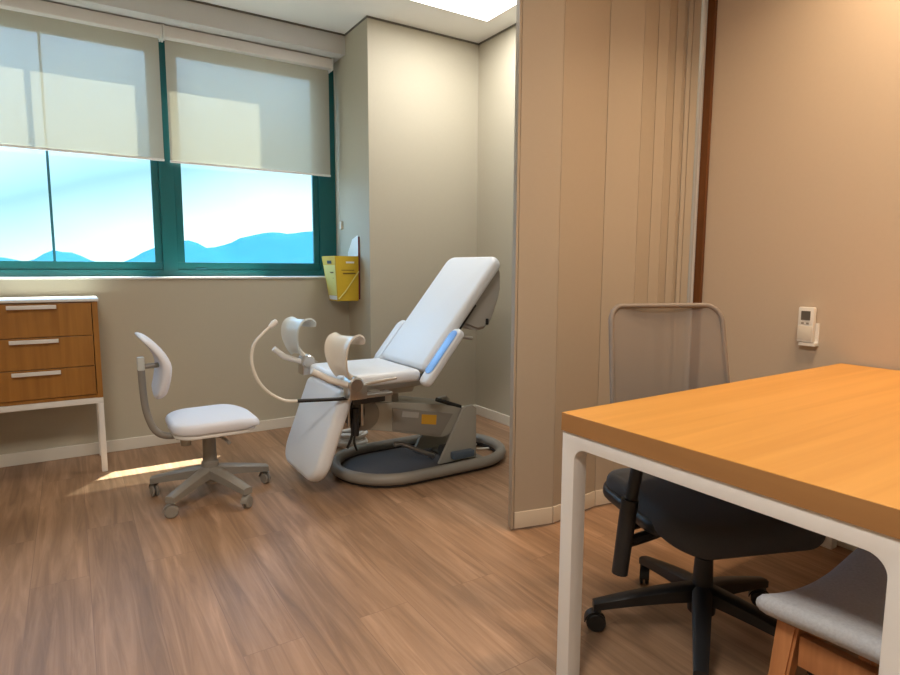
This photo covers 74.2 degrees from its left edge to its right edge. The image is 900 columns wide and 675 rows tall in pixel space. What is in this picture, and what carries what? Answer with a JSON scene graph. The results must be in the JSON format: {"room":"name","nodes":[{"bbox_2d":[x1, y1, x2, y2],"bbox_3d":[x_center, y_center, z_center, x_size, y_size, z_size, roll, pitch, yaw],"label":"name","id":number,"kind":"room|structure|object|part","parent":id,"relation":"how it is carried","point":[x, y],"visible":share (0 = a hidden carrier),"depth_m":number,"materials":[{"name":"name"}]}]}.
{"room":"gynecology exam room","nodes":[
{"label":"gynecology exam room","id":0,"kind":"room"},
{"bbox_2d":[0,278,349,454],"bbox_3d":[-2.537,-0.588,3.401,4.020,2.600,0.380,-4,8,-32],"label":"wall","id":1,"kind":"structure","parent":0,"point":[207,329],"depth_m":3.80,"materials":[{"name":"beige paint"}]},
{"bbox_2d":[0,40,170,276],"bbox_3d":[-2.636,-1.114,3.337,1.885,1.542,0.045,-4,8,-32],"label":"window","id":2,"kind":"structure","parent":1,"relation":"in","point":[161,267],"depth_m":3.77,"materials":[{"name":"teal metal"}]},
{"bbox_3d":[-2.631,-1.085,3.345,1.788,1.400,0.023,-4,8,-32],"label":"sash","id":3,"kind":"part","parent":2,"relation":"part of","materials":[{"name":"teal metal"}]},
{"bbox_2d":[0,0,164,160],"bbox_3d":[-2.576,-1.464,3.219,1.870,0.812,0.092,-4,8,-32],"label":"roller blind","id":4,"kind":"object","parent":2,"relation":"attached to","point":[73,79],"visible":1,"depth_m":3.48,"materials":[{"name":"white fabric"}]},
{"bbox_2d":[0,416,294,467],"bbox_3d":[-2.442,0.687,3.378,4.005,0.072,0.015,-4,8,-32],"label":"baseboard","id":5,"kind":"structure","parent":1,"relation":"attached to","point":[27,457],"depth_m":3.57,"materials":[{"name":"beige"}]},
{"bbox_2d":[0,276,324,279],"bbox_3d":[-2.073,-0.360,3.611,3.039,0.013,0.212,-4,8,-32],"label":"sill","id":6,"kind":"structure","parent":1,"relation":"attached to","point":[184,277],"depth_m":3.67,"materials":[{"name":"stone"}]},
{"bbox_2d":[160,41,336,275],"bbox_3d":[-1.355,-1.203,4.148,1.153,1.542,0.045,-4,8,-32],"label":"window","id":7,"kind":"structure","parent":1,"relation":"in","point":[323,188],"depth_m":4.22,"materials":[{"name":"teal metal"}]},
{"bbox_3d":[-1.390,-1.172,4.131,0.978,1.400,0.023,-4,8,-32],"label":"sash","id":8,"kind":"part","parent":7,"relation":"part of","materials":[{"name":"teal metal"}]},
{"bbox_2d":[161,24,339,219],"bbox_3d":[-1.307,-1.396,4.039,1.130,1.127,0.094,-4,8,-32],"label":"roller blind","id":9,"kind":"object","parent":7,"relation":"attached to","point":[233,103],"visible":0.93,"depth_m":3.99,"materials":[{"name":"white fabric"}]},
{"bbox_3d":[-0.821,-1.392,4.318,0.040,1.060,0.004,6,9,43],"label":"cord","id":10,"kind":"part","parent":9,"relation":"part of","materials":[{"name":"beige plastic"}]},
{"bbox_2d":[197,0,515,42],"bbox_3d":[-0.519,-1.809,0.902,5.200,0.150,5.730,-4,8,-32],"label":"ceiling","id":11,"kind":"structure","parent":0,"point":[339,16],"depth_m":3.82,"materials":[{"name":"white paint"}]},
{"bbox_2d":[42,0,344,63],"bbox_3d":[-2.499,-2.015,3.186,4.020,0.285,0.265,-4,8,-32],"label":"beam","id":12,"kind":"structure","parent":11,"relation":"attached to","point":[183,14],"depth_m":3.74,"materials":[{"name":"paint"}]},
{"bbox_2d":[408,0,516,21],"bbox_3d":[0.150,-2.027,3.484,0.634,0.006,0.634,-4,8,-32],"label":"recessed light","id":13,"kind":"object","parent":11,"relation":"in","point":[482,10],"visible":0.86,"depth_m":3.68,"materials":[{"name":"white paint"}]},
{"bbox_2d":[333,18,478,405],"bbox_3d":[-0.385,-0.799,4.708,1.030,2.735,1.040,-4,8,-32],"label":"wall","id":14,"kind":"structure","parent":0,"point":[406,99],"depth_m":4.16,"materials":[{"name":"beige paint"}]},
{"bbox_2d":[339,221,342,228],"bbox_3d":[-0.801,-0.826,4.378,0.020,0.060,0.030,-4,8,-32],"label":"cleat","id":15,"kind":"object","parent":14,"relation":"attached to","point":[340,222],"visible":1,"depth_m":4.37,"materials":[{"name":"beige plastic"}]},
{"bbox_2d":[187,0,515,44],"bbox_3d":[-1.615,-2.001,3.209,5.339,0.011,1.609,-1,7,-9],"label":"trim","id":16,"kind":"structure","parent":14,"relation":"attached to","point":[196,1],"depth_m":3.97,"materials":[{"name":"grey"}]},
{"bbox_2d":[348,235,359,298],"bbox_3d":[-0.686,-0.499,4.242,0.011,0.445,0.192,-4,8,-32],"label":"wall bracket","id":17,"kind":"object","parent":14,"relation":"attached to","point":[354,250],"visible":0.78,"depth_m":4.18,"materials":[{"name":"white plastic"}]},
{"bbox_2d":[322,256,358,300],"bbox_3d":[-0.769,-0.415,4.187,0.195,0.310,0.216,-4,8,-32],"label":"box","id":18,"kind":"object","parent":17,"relation":"attached to","point":[341,272],"visible":1,"depth_m":4.12,"materials":[{"name":"yellow cardboard"}]},
{"bbox_3d":[-0.686,-0.500,4.245,0.007,0.445,0.188,-4,8,-32],"label":"plate","id":19,"kind":"part","parent":17,"relation":"part of","materials":[{"name":"white plastic"}]},
{"bbox_2d":[0,414,878,674],"bbox_3d":[-0.630,1.014,1.388,4.900,0.100,5.800,-4,8,-32],"label":"floor","id":20,"kind":"structure","parent":0,"point":[330,575],"depth_m":2.17,"materials":[{"name":"brown wood"}]},
{"bbox_2d":[0,296,107,471],"bbox_3d":[-2.425,0.279,3.084,1.080,0.951,0.395,-4,8,-32],"label":"base cabinet","id":21,"kind":"object","parent":20,"relation":"on","point":[50,355],"visible":1,"depth_m":3.09,"materials":[{"name":"white paint"}]},
{"bbox_3d":[-2.117,-0.152,3.011,0.208,0.020,0.030,-4,8,-32],"label":"handle","id":22,"kind":"part","parent":21,"relation":"part of","materials":[{"name":"white paint"}]},
{"bbox_3d":[-2.118,0.021,3.032,0.208,0.020,0.030,-4,8,-32],"label":"handle","id":23,"kind":"part","parent":21,"relation":"part of","materials":[{"name":"white paint"}]},
{"bbox_3d":[-2.119,0.185,3.051,0.208,0.020,0.030,-4,8,-32],"label":"handle","id":24,"kind":"part","parent":21,"relation":"part of","materials":[{"name":"white paint"}]},
{"bbox_3d":[-2.128,-0.086,3.041,0.510,0.171,0.020,-4,8,-32],"label":"drawer","id":25,"kind":"part","parent":21,"relation":"part of","materials":[{"name":"brown wood"}]},
{"bbox_3d":[-2.129,0.083,3.061,0.510,0.161,0.020,-4,8,-32],"label":"drawer","id":26,"kind":"part","parent":21,"relation":"part of","materials":[{"name":"brown wood"}]},
{"bbox_3d":[-2.130,0.242,3.080,0.510,0.152,0.020,-4,8,-32],"label":"drawer","id":27,"kind":"part","parent":21,"relation":"part of","materials":[{"name":"brown wood"}]},
{"bbox_3d":[-2.433,0.353,3.104,1.068,0.030,0.363,-4,8,-32],"label":"leg rail","id":28,"kind":"part","parent":21,"relation":"part of","materials":[{"name":"white metal"}]},
{"bbox_3d":[-2.085,0.511,3.546,0.028,0.386,0.028,-4,8,-32],"label":"leg","id":29,"kind":"part","parent":21,"relation":"part of","materials":[{"name":"white paint"}]},
{"bbox_3d":[-1.905,0.545,3.266,0.028,0.386,0.028,-4,8,-32],"label":"leg","id":30,"kind":"part","parent":21,"relation":"part of","materials":[{"name":"white paint"}]},
{"bbox_2d":[135,332,270,517],"bbox_3d":[-1.177,0.370,2.897,0.592,0.825,0.579,-4,8,-32],"label":"office chair","id":31,"kind":"object","parent":20,"relation":"on","point":[206,423],"visible":1,"depth_m":2.80,"materials":[{"name":"grey plastic"}]},
{"bbox_3d":[-1.368,0.128,2.743,0.135,0.310,0.330,-4,8,-32],"label":"backrest","id":32,"kind":"part","parent":31,"relation":"part of","materials":[{"name":"white plastic"}]},
{"bbox_3d":[-1.266,0.498,2.853,0.048,0.036,0.048,-4,8,-32],"label":"knob","id":33,"kind":"part","parent":31,"relation":"part of","materials":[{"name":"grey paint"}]},
{"bbox_3d":[-1.159,0.399,2.910,0.400,0.060,0.400,-4,8,-32],"label":"seat","id":34,"kind":"part","parent":31,"relation":"part of","materials":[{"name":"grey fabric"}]},
{"bbox_3d":[-1.089,0.483,2.845,0.148,0.030,0.018,6,9,42],"label":"lever","id":35,"kind":"part","parent":31,"relation":"part of","materials":[{"name":"grey plastic"}]},
{"bbox_2d":[240,494,251,503],"bbox_3d":[-0.951,0.742,2.775,0.031,0.054,0.050,1,7,10],"label":"caster","id":36,"kind":"object","parent":31,"relation":"attached to","point":[246,498],"depth_m":2.77,"materials":[{"name":"grey plastic"}]},
{"bbox_2d":[338,428,367,447],"bbox_3d":[-0.626,0.631,3.757,0.225,0.109,0.185,-4,8,-32],"label":"coil","id":37,"kind":"object","parent":20,"relation":"on","point":[346,433],"visible":0.7,"depth_m":3.69,"materials":[{"name":"white plastic"}]},
{"bbox_2d":[250,257,505,487],"bbox_3d":[-0.319,0.153,3.229,1.570,1.184,0.771,-4,8,-32],"label":"chair","id":38,"kind":"object","parent":20,"relation":"on","point":[362,394],"visible":1,"depth_m":3.20,"materials":[{"name":"white leather"}]},
{"bbox_3d":[-0.874,0.097,3.200,0.164,0.107,0.032,-4,8,-32],"label":"locking handle","id":39,"kind":"part","parent":38,"relation":"part of","materials":[{"name":"white plastic"}]},
{"bbox_3d":[-0.553,0.188,2.742,0.187,0.108,0.032,-4,8,-32],"label":"locking handle","id":40,"kind":"part","parent":38,"relation":"part of","materials":[{"name":"white plastic"}]},
{"bbox_3d":[-0.463,0.184,3.169,0.440,0.062,0.500,-4,8,-32],"label":"seat","id":41,"kind":"part","parent":38,"relation":"part of","materials":[{"name":"white leather"}]},
{"bbox_3d":[-0.385,0.276,2.872,0.215,0.017,0.060,-4,8,-32],"label":"rail","id":42,"kind":"part","parent":38,"relation":"part of","materials":[{"name":"silver metal"}]},
{"bbox_3d":[-0.354,0.216,2.854,0.209,0.040,0.016,-3,7,-25],"label":"lever","id":43,"kind":"part","parent":38,"relation":"part of","materials":[{"name":"metal"}]},
{"bbox_3d":[-0.340,0.248,3.020,0.420,0.030,0.025,-4,8,-32],"label":"seat rail","id":44,"kind":"part","parent":38,"relation":"part of","materials":[{"name":"silver metal"}]},
{"bbox_3d":[-0.363,0.043,3.574,0.243,0.286,0.085,-4,8,-32],"label":"armrest","id":45,"kind":"part","parent":38,"relation":"part of","materials":[{"name":"white plastic"}]},
{"bbox_3d":[-0.213,0.416,3.206,0.105,0.050,0.002,-4,8,-32],"label":"rating plate","id":46,"kind":"part","parent":38,"relation":"part of","materials":[{"name":"grey"}]},
{"bbox_3d":[-0.200,0.635,3.351,0.248,0.125,0.031,-3,7,-28],"label":"drive rod","id":47,"kind":"part","parent":38,"relation":"part of","materials":[{"name":"silver metal"}]},
{"bbox_3d":[-0.227,0.432,3.338,0.590,0.257,0.220,-4,8,-32],"label":"lift arm","id":48,"kind":"part","parent":38,"relation":"part of","materials":[{"name":"grey paint"}]},
{"bbox_3d":[-0.145,0.458,3.259,0.380,0.195,0.005,-4,8,-32],"label":"plate","id":49,"kind":"part","parent":38,"relation":"part of","materials":[{"name":"grey plastic"}]},
{"bbox_3d":[-0.055,-0.153,3.390,0.513,0.610,0.500,-4,8,-32],"label":"backrest","id":50,"kind":"part","parent":38,"relation":"part of","materials":[{"name":"white leather"}]},
{"bbox_3d":[0.036,0.641,3.442,0.200,0.075,0.076,-4,8,-32],"label":"motor","id":51,"kind":"part","parent":38,"relation":"part of","materials":[{"name":"plastic"}]},
{"bbox_3d":[-0.041,0.103,3.072,0.243,0.286,0.085,-4,8,-32],"label":"armrest","id":52,"kind":"part","parent":38,"relation":"part of","materials":[{"name":"white plastic"}]},
{"bbox_3d":[-0.024,0.025,3.211,0.395,0.408,0.024,-4,8,-32],"label":"frame","id":53,"kind":"part","parent":38,"relation":"part of","materials":[{"name":"plastic"}]},
{"bbox_3d":[0.031,0.694,3.559,0.170,0.030,0.500,-4,8,-32],"label":"plate","id":54,"kind":"part","parent":38,"relation":"part of","materials":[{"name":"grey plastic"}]},
{"bbox_3d":[0.093,0.000,3.202,0.061,0.032,0.022,-2,7,-17],"label":"release knob","id":55,"kind":"part","parent":38,"relation":"part of","materials":[{"name":"silver metal"}]},
{"bbox_2d":[508,0,707,529],"bbox_3d":[0.711,-0.555,2.655,1.100,2.734,0.099,-4,8,-31],"label":"wall","id":56,"kind":"structure","parent":20,"relation":"on","point":[606,90],"depth_m":2.59,"materials":[{"name":"beige"}]},
{"bbox_3d":[0.270,-0.511,2.420,0.014,2.682,0.052,-1,7,-10],"label":"post","id":57,"kind":"part","parent":56,"relation":"part of","materials":[{"name":"white paint"}]},
{"bbox_3d":[0.361,0.782,2.582,0.182,0.072,0.007,-2,7,-19],"label":"trim","id":58,"kind":"part","parent":56,"relation":"part of","materials":[{"name":"beige"}]},
{"bbox_3d":[0.364,-0.515,2.440,0.182,2.678,0.014,-2,7,-19],"label":"panel","id":59,"kind":"part","parent":56,"relation":"part of","materials":[{"name":"beige paint"}]},
{"bbox_3d":[0.566,0.768,2.709,0.296,0.072,0.007,-5,9,-39],"label":"trim","id":60,"kind":"part","parent":56,"relation":"part of","materials":[{"name":"beige"}]},
{"bbox_3d":[0.566,-0.529,2.565,0.296,2.678,0.014,-5,9,-39],"label":"panel","id":61,"kind":"part","parent":56,"relation":"part of","materials":[{"name":"beige paint"}]},
{"bbox_3d":[0.768,0.754,2.841,0.182,0.072,0.007,-3,7,-23],"label":"trim","id":62,"kind":"part","parent":56,"relation":"part of","materials":[{"name":"beige"}]},
{"bbox_3d":[0.770,-0.544,2.699,0.182,2.678,0.014,-3,7,-23],"label":"panel","id":63,"kind":"part","parent":56,"relation":"part of","materials":[{"name":"beige paint"}]},
{"bbox_3d":[0.895,-0.551,2.767,0.100,2.678,0.014,-5,8,-38],"label":"panel","id":64,"kind":"part","parent":56,"relation":"part of","materials":[{"name":"beige paint"}]},
{"bbox_3d":[0.967,-0.556,2.812,0.059,2.678,0.014,-3,7,-23],"label":"panel","id":65,"kind":"part","parent":56,"relation":"part of","materials":[{"name":"beige paint"}]},
{"bbox_3d":[1.019,-0.559,2.845,0.060,2.678,0.014,-6,9,-41],"label":"panel","id":66,"kind":"part","parent":56,"relation":"part of","materials":[{"name":"beige paint"}]},
{"bbox_3d":[1.067,-0.563,2.875,0.039,2.678,0.014,-2,7,-19],"label":"panel","id":67,"kind":"part","parent":56,"relation":"part of","materials":[{"name":"beige paint"}]},
{"bbox_3d":[1.097,-0.565,2.894,0.014,2.678,0.033,6,9,42],"label":"panel","id":68,"kind":"part","parent":56,"relation":"part of","materials":[{"name":"beige paint"}]},
{"bbox_3d":[1.127,-0.567,2.911,0.019,2.678,0.014,0,7,-3],"label":"panel","id":69,"kind":"part","parent":56,"relation":"part of","materials":[{"name":"beige paint"}]},
{"bbox_3d":[1.159,-0.567,2.915,0.036,2.678,0.014,-1,7,-10],"label":"panel","id":70,"kind":"part","parent":56,"relation":"part of","materials":[{"name":"beige paint"}]},
{"bbox_3d":[1.200,-0.559,2.902,0.008,2.690,0.014,-4,8,-32],"label":"wall post","id":71,"kind":"part","parent":56,"relation":"part of","materials":[{"name":"white paint"}]},
{"bbox_2d":[584,303,825,674],"bbox_3d":[0.765,0.415,1.800,0.712,1.005,0.638,-1,7,-11],"label":"office chair","id":72,"kind":"object","parent":20,"relation":"on","point":[655,349],"visible":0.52,"depth_m":1.80,"materials":[{"name":"black plastic"}]},
{"bbox_2d":[584,607,601,621],"bbox_3d":[0.444,0.855,1.853,0.052,0.053,0.032,1,7,10],"label":"caster","id":73,"kind":"object","parent":72,"relation":"attached to","point":[593,614],"depth_m":1.84,"materials":[{"name":"black plastic"}]},
{"bbox_3d":[0.499,0.395,1.612,0.061,0.172,0.033,-1,7,-11],"label":"arm post","id":74,"kind":"part","parent":72,"relation":"part of","materials":[{"name":"black plastic"}]},
{"bbox_2d":[639,564,649,579],"bbox_3d":[0.694,0.825,2.119,0.032,0.053,0.052,3,7,19],"label":"caster","id":75,"kind":"object","parent":72,"relation":"attached to","point":[644,568],"depth_m":2.10,"materials":[{"name":"black plastic"}]},
{"bbox_3d":[0.732,0.122,1.997,0.446,0.469,0.108,-1,7,-11],"label":"frame","id":76,"kind":"part","parent":72,"relation":"part of","materials":[{"name":"brown plastic"}]},
{"bbox_3d":[0.773,0.495,1.767,0.490,0.101,0.470,-1,7,-11],"label":"seat","id":77,"kind":"part","parent":72,"relation":"part of","materials":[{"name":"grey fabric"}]},
{"bbox_2d":[748,588,765,596],"bbox_3d":[1.029,0.841,1.991,0.052,0.053,0.032,4,7,27],"label":"caster","id":78,"kind":"object","parent":72,"relation":"attached to","point":[759,591],"depth_m":1.98,"materials":[{"name":"black plastic"}]},
{"bbox_2d":[556,363,899,674],"bbox_3d":[1.137,0.559,1.678,1.516,0.750,0.782,-4,8,-33],"label":"desk","id":79,"kind":"object","parent":20,"relation":"on","point":[817,450],"visible":1,"depth_m":1.36,"materials":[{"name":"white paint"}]},
{"bbox_3d":[1.746,0.540,2.079,0.046,0.700,0.782,-4,8,-33],"label":"leg frame","id":80,"kind":"part","parent":79,"relation":"part of","materials":[{"name":"white paint"}]},
{"bbox_2d":[756,547,886,674],"bbox_3d":[0.971,0.562,1.120,0.512,0.872,0.559,-4,8,-32],"label":"chair","id":81,"kind":"object","parent":20,"relation":"on","point":[845,607],"visible":0.84,"depth_m":1.18,"materials":[{"name":"grey fabric"}]},
{"bbox_3d":[0.670,0.774,1.221,0.068,0.425,0.063,-4,8,-32],"label":"leg","id":82,"kind":"part","parent":81,"relation":"part of","materials":[{"name":"brown wood"}]},
{"bbox_3d":[0.852,0.605,1.305,0.348,0.064,0.022,-4,8,-32],"label":"seat rail","id":83,"kind":"part","parent":81,"relation":"part of","materials":[{"name":"brown wood"}]},
{"bbox_3d":[0.784,0.634,1.049,0.024,0.064,0.318,-4,8,-32],"label":"seat rail","id":84,"kind":"part","parent":81,"relation":"part of","materials":[{"name":"brown wood"}]},
{"bbox_3d":[1.022,0.750,1.444,0.068,0.425,0.063,-4,8,-32],"label":"leg","id":85,"kind":"part","parent":81,"relation":"part of","materials":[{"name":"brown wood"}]},
{"bbox_2d":[475,0,899,415],"bbox_3d":[1.664,-0.513,2.325,0.150,2.735,5.210,-4,8,-32],"label":"wall","id":86,"kind":"structure","parent":0,"point":[803,198],"depth_m":2.53,"materials":[{"name":"beige paint"}]},
{"bbox_2d":[475,405,509,425],"bbox_3d":[0.660,0.642,3.884,0.015,0.072,1.750,-4,8,-32],"label":"baseboard","id":87,"kind":"structure","parent":86,"relation":"attached to","point":[504,419],"depth_m":4.40,"materials":[{"name":"beige"}]},
{"bbox_2d":[693,0,717,302],"bbox_3d":[1.214,-0.578,2.870,0.020,2.734,0.038,-4,8,-32],"label":"door frame","id":88,"kind":"structure","parent":86,"relation":"attached to","point":[712,4],"depth_m":2.83,"materials":[{"name":"brown wood"}]},
{"bbox_2d":[798,323,819,346],"bbox_3d":[1.494,-0.013,2.475,0.032,0.094,0.066,-4,8,-32],"label":"remote holder","id":89,"kind":"object","parent":86,"relation":"attached to","point":[815,343],"visible":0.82,"depth_m":2.46,"materials":[{"name":"white plastic"}]},
{"bbox_2d":[797,307,816,342],"bbox_3d":[1.484,-0.054,2.478,0.024,0.146,0.064,-4,8,-32],"label":"remote control","id":90,"kind":"object","parent":89,"relation":"in","point":[806,317],"visible":1,"depth_m":2.47,"materials":[{"name":"white plastic"}]},
{"bbox_2d":[837,540,857,550],"bbox_3d":[2.107,0.911,1.626,0.015,0.072,3.280,-4,8,-32],"label":"baseboard","id":91,"kind":"structure","parent":86,"relation":"attached to","point":[839,543],"depth_m":2.40,"materials":[{"name":"beige"}]},
{"label":"outside","id":92,"kind":"structure","parent":0,"visible":0},
{"bbox_2d":[0,250,91,260],"bbox_3d":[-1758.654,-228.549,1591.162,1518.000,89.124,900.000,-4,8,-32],"label":"hillside","id":93,"kind":"structure","parent":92,"point":[60,256],"depth_m":1794.78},
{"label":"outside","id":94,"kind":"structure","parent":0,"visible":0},
{"bbox_2d":[124,231,312,262],"bbox_3d":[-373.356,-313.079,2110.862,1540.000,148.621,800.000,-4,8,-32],"label":"hillside","id":95,"kind":"structure","parent":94,"point":[270,247],"depth_m":1778.20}
]}

